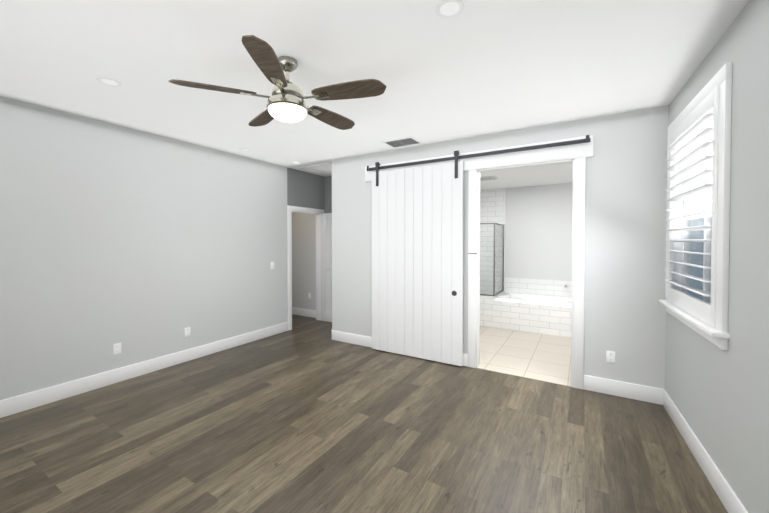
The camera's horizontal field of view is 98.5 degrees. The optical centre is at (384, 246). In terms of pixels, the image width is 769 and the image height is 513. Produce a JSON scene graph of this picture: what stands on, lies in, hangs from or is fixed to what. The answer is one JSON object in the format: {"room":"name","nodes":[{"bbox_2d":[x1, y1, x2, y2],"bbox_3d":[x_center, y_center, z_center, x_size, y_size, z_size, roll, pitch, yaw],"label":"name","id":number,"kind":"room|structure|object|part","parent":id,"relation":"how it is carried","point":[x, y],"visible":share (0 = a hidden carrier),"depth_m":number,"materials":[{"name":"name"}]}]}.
{"room":"empty bedroom","nodes":[
{"label":"empty bedroom","id":0,"kind":"room"},
{"bbox_2d":[0,96,324,400],"bbox_3d":[-2.624,0.075,4.020,0.120,2.740,5.790,1,1,31],"label":"wall","id":1,"kind":"structure","parent":0,"point":[140,246],"depth_m":3.58,"materials":[{"name":"grey paint"}]},
{"bbox_2d":[113,343,120,354],"bbox_3d":[-2.849,1.093,3.536,0.007,0.116,0.072,1,1,31],"label":"electrical outlet","id":2,"kind":"object","parent":1,"relation":"attached to","point":[116,348],"visible":1,"depth_m":3.53,"materials":[{"name":"white plastic"}]},
{"bbox_2d":[0,322,287,417],"bbox_3d":[-2.808,1.378,3.603,0.014,0.148,4.610,1,1,31],"label":"baseboard","id":3,"kind":"structure","parent":1,"relation":"attached to","point":[22,402],"depth_m":3.56,"materials":[{"name":"white wood"}]},
{"bbox_2d":[184,327,189,336],"bbox_3d":[-2.474,1.078,4.162,0.007,0.116,0.072,1,1,31],"label":"electrical outlet","id":4,"kind":"object","parent":1,"relation":"attached to","point":[187,332],"visible":1,"depth_m":4.16,"materials":[{"name":"white plastic"}]},
{"bbox_2d":[287,205,323,330],"bbox_3d":[-1.446,0.362,5.989,0.156,2.105,0.910,1,1,31],"label":"door frame","id":5,"kind":"structure","parent":1,"relation":"attached to","point":[304,210],"depth_m":5.92,"materials":[{"name":"white wood"}]},
{"bbox_2d":[321,213,331,321],"bbox_3d":[-0.870,0.397,6.058,0.754,2.018,0.123,1,1,30],"label":"hall door","id":6,"kind":"structure","parent":1,"relation":"in","point":[326,266],"depth_m":6.17,"materials":[{"name":"white wood"}]},
{"bbox_2d":[292,176,331,309],"bbox_3d":[-1.376,0.035,6.577,2.790,2.740,0.120,1,1,31],"label":"wall","id":7,"kind":"structure","parent":0,"point":[303,255],"depth_m":6.64,"materials":[{"name":"paint"}]},
{"bbox_2d":[292,307,315,317],"bbox_3d":[-1.878,1.328,6.820,1.460,0.148,0.014,1,1,31],"label":"baseboard","id":8,"kind":"structure","parent":7,"relation":"attached to","point":[303,312],"depth_m":6.65,"materials":[{"name":"white wood"}]},
{"bbox_2d":[299,163,331,174],"bbox_3d":[-0.974,-1.315,5.691,0.690,0.012,0.710,1,1,31],"label":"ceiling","id":9,"kind":"structure","parent":0,"point":[324,169],"depth_m":5.61,"materials":[{"name":"white paint"}]},
{"bbox_2d":[0,314,727,512],"bbox_3d":[-0.969,1.511,3.050,7.140,0.100,5.790,1,1,31],"label":"floor","id":10,"kind":"structure","parent":0,"point":[305,414],"depth_m":2.47,"materials":[{"name":"laminate"}]},
{"bbox_2d":[0,0,748,176],"bbox_3d":[-0.969,-1.339,3.006,7.140,0.120,5.790,1,1,31],"label":"ceiling","id":11,"kind":"structure","parent":0,"point":[474,68],"depth_m":2.29,"materials":[{"name":"white paint"}]},
{"bbox_2d":[97,77,121,86],"bbox_3d":[-2.131,-1.269,2.567,0.150,0.006,0.150,1,1,31],"label":"recessed light","id":12,"kind":"object","parent":11,"relation":"in","point":[108,82],"visible":1,"depth_m":2.57,"materials":[{"name":"white plastic"}]},
{"bbox_2d":[169,35,385,129],"bbox_3d":[-0.629,-1.065,2.317,1.331,0.406,1.287,1,1,31],"label":"ceiling fan","id":13,"kind":"object","parent":11,"relation":"hanging from","point":[286,102],"visible":1,"depth_m":2.17,"materials":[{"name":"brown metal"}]},
{"bbox_3d":[-1.038,-1.010,2.137,0.416,0.043,0.501,1,1,31],"label":"blade","id":14,"kind":"part","parent":13,"relation":"part of","materials":[{"name":"brown wood"}]},
{"bbox_3d":[-0.901,-1.017,2.594,0.582,0.043,0.272,1,1,31],"label":"blade","id":15,"kind":"part","parent":13,"relation":"part of","materials":[{"name":"brown wood"}]},
{"bbox_3d":[-0.636,-1.006,1.878,0.382,0.043,0.524,1,1,31],"label":"blade","id":16,"kind":"part","parent":13,"relation":"part of","materials":[{"name":"brown wood"}]},
{"bbox_3d":[-0.664,-1.099,2.273,0.276,0.336,0.276,1,1,31],"label":"motor","id":17,"kind":"part","parent":13,"relation":"part of","materials":[{"name":"silver metal"}]},
{"bbox_3d":[-0.443,-1.017,2.599,0.158,0.043,0.615,1,1,31],"label":"blade","id":18,"kind":"part","parent":13,"relation":"part of","materials":[{"name":"brown wood"}]},
{"bbox_3d":[-0.278,-1.011,2.188,0.595,0.043,0.235,1,1,31],"label":"blade","id":19,"kind":"part","parent":13,"relation":"part of","materials":[{"name":"brown wood"}]},
{"bbox_2d":[382,136,422,147],"bbox_3d":[0.221,-1.291,4.135,0.420,0.010,0.310,1,1,31],"label":"ceiling vent","id":20,"kind":"object","parent":11,"relation":"in","point":[403,142],"visible":0.96,"depth_m":4.12,"materials":[{"name":"white metal"}]},
{"bbox_2d":[435,0,463,18],"bbox_3d":[0.346,-1.256,1.758,0.150,0.006,0.150,1,1,31],"label":"recessed light","id":21,"kind":"object","parent":11,"relation":"in","point":[446,9],"visible":1,"depth_m":1.75,"materials":[{"name":"white plastic"}]},
{"bbox_2d":[332,105,667,388],"bbox_3d":[0.912,0.074,4.083,3.940,2.740,0.144,1,1,31],"label":"wall","id":22,"kind":"structure","parent":0,"point":[625,236],"depth_m":3.29,"materials":[{"name":"grey paint"}]},
{"bbox_2d":[332,330,467,365],"bbox_3d":[0.100,1.364,4.527,2.112,0.148,0.014,1,1,31],"label":"baseboard","id":23,"kind":"structure","parent":22,"relation":"attached to","point":[361,340],"depth_m":4.83,"materials":[{"name":"white wood"}]},
{"bbox_2d":[367,135,590,170],"bbox_3d":[0.897,-1.072,3.962,2.660,0.074,0.048,1,1,31],"label":"track","id":24,"kind":"object","parent":22,"relation":"attached to","point":[586,140],"visible":0.98,"depth_m":3.75,"materials":[{"name":"black metal"}]},
{"bbox_2d":[372,161,463,365],"bbox_3d":[0.382,0.208,4.278,1.282,2.443,0.040,1,1,31],"label":"barn door","id":25,"kind":"structure","parent":24,"relation":"hanging from","point":[417,252],"depth_m":4.22,"materials":[{"name":"white wood"}]},
{"bbox_2d":[375,162,379,185],"bbox_3d":[-0.094,-0.982,4.529,0.060,0.328,0.044,1,1,31],"label":"hanger","id":26,"kind":"object","parent":25,"relation":"attached to","point":[377,164],"visible":0.98,"depth_m":4.51,"materials":[{"name":"black metal"}]},
{"bbox_2d":[454,150,458,177],"bbox_3d":[0.861,-0.973,3.956,0.060,0.328,0.044,1,1,31],"label":"hanger","id":27,"kind":"object","parent":25,"relation":"attached to","point":[456,153],"visible":1,"depth_m":3.94,"materials":[{"name":"black metal"}]},
{"bbox_2d":[468,157,585,388],"bbox_3d":[1.546,0.230,3.719,1.195,2.440,0.158,1,1,31],"label":"trim","id":28,"kind":"structure","parent":22,"relation":"attached to","point":[578,272],"depth_m":3.42,"materials":[{"name":"white wood"}]},
{"bbox_2d":[606,351,614,362],"bbox_3d":[2.221,1.087,3.253,0.072,0.116,0.007,1,1,31],"label":"electrical outlet","id":29,"kind":"object","parent":22,"relation":"attached to","point":[610,356],"visible":1,"depth_m":3.25,"materials":[{"name":"white plastic"}]},
{"bbox_2d":[583,375,664,404],"bbox_3d":[2.299,1.384,3.208,0.640,0.148,0.014,1,1,31],"label":"baseboard","id":30,"kind":"structure","parent":22,"relation":"attached to","point":[627,390],"depth_m":3.19,"materials":[{"name":"white wood"}]},
{"bbox_2d":[477,326,570,386],"bbox_3d":[2.174,1.437,5.052,3.110,0.024,3.022,1,1,31],"label":"floor","id":31,"kind":"structure","parent":0,"point":[539,356],"depth_m":4.40,"materials":[{"name":"beige tile"}]},
{"bbox_2d":[480,295,570,336],"bbox_3d":[2.442,1.155,5.553,2.806,0.526,0.160,1,1,31],"label":"wall tiles","id":32,"kind":"structure","parent":31,"relation":"on","point":[539,318],"depth_m":5.51,"materials":[{"name":"white tile"}]},
{"bbox_2d":[480,223,503,295],"bbox_3d":[1.792,0.228,6.375,0.807,1.298,0.845,1,1,31],"label":"shower enclosure","id":33,"kind":"object","parent":32,"relation":"on","point":[494,274],"visible":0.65,"depth_m":6.11,"materials":[{"name":"clear glass"}]},
{"bbox_2d":[495,284,571,306],"bbox_3d":[3.006,1.046,5.696,1.984,0.734,0.784,1,1,31],"label":"bathtub","id":34,"kind":"object","parent":31,"relation":"on","point":[540,299],"visible":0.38,"depth_m":6.00,"materials":[{"name":"white ceramic"}]},
{"bbox_2d":[480,163,572,189],"bbox_3d":[2.205,-1.181,5.063,3.110,0.120,2.900,1,1,31],"label":"ceiling","id":35,"kind":"structure","parent":0,"point":[535,176],"depth_m":5.35,"materials":[{"name":"white paint"}]},
{"bbox_2d":[480,176,497,180],"bbox_3d":[1.693,-1.120,5.465,0.300,0.014,0.300,1,1,31],"label":"ceiling vent","id":36,"kind":"object","parent":35,"relation":"in","point":[488,178],"visible":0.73,"depth_m":5.45,"materials":[{"name":"white metal"}]},
{"bbox_2d":[505,183,572,280],"bbox_3d":[2.894,0.135,6.291,2.810,2.550,0.120,1,1,31],"label":"wall","id":37,"kind":"structure","parent":0,"point":[538,231],"depth_m":6.21,"materials":[{"name":"paint"}]},
{"bbox_2d":[480,188,505,296],"bbox_3d":[2.017,0.078,6.740,0.838,2.449,0.012,1,1,31],"label":"tiled wall","id":38,"kind":"structure","parent":37,"relation":"attached to","point":[492,205],"depth_m":6.66,"materials":[{"name":"white tile"}]},
{"bbox_2d":[505,278,571,296],"bbox_3d":[3.221,0.784,6.029,1.966,0.320,0.012,1,1,31],"label":"wall tile","id":39,"kind":"structure","parent":37,"relation":"attached to","point":[538,286],"depth_m":6.21,"materials":[{"name":"white tile"}]},
{"bbox_2d":[665,0,768,512],"bbox_3d":[1.532,0.124,0.912,0.180,2.740,4.720,0,1,28],"label":"wall","id":40,"kind":"structure","parent":0,"point":[719,397],"depth_m":1.75,"materials":[{"name":"grey paint"}]},
{"bbox_2d":[658,62,731,349],"bbox_3d":[2.285,-0.229,2.375,0.255,1.630,1.240,0,1,28],"label":"window","id":41,"kind":"structure","parent":40,"relation":"in","point":[718,335],"depth_m":1.93,"materials":[{"name":"white wood"}]},
{"bbox_2d":[665,85,718,327],"bbox_3d":[2.253,-0.237,2.392,0.167,1.437,1.022,0,1,28],"label":"window shutter","id":42,"kind":"object","parent":41,"relation":"attached to","point":[693,136],"visible":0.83,"depth_m":2.35,"materials":[{"name":"white wood"}]},
{"bbox_2d":[663,390,747,512],"bbox_3d":[1.471,1.418,1.024,0.014,0.148,4.584,0,1,28],"label":"baseboard","id":43,"kind":"structure","parent":40,"relation":"attached to","point":[727,495],"depth_m":2.13,"materials":[{"name":"white wood"}]},
{"label":"outside","id":44,"kind":"structure","parent":0,"visible":0},
{"bbox_2d":[690,156,704,299],"bbox_3d":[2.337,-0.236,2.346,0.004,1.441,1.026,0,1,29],"label":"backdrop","id":45,"kind":"structure","parent":44,"point":[699,250],"depth_m":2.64,"materials":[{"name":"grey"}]}
]}

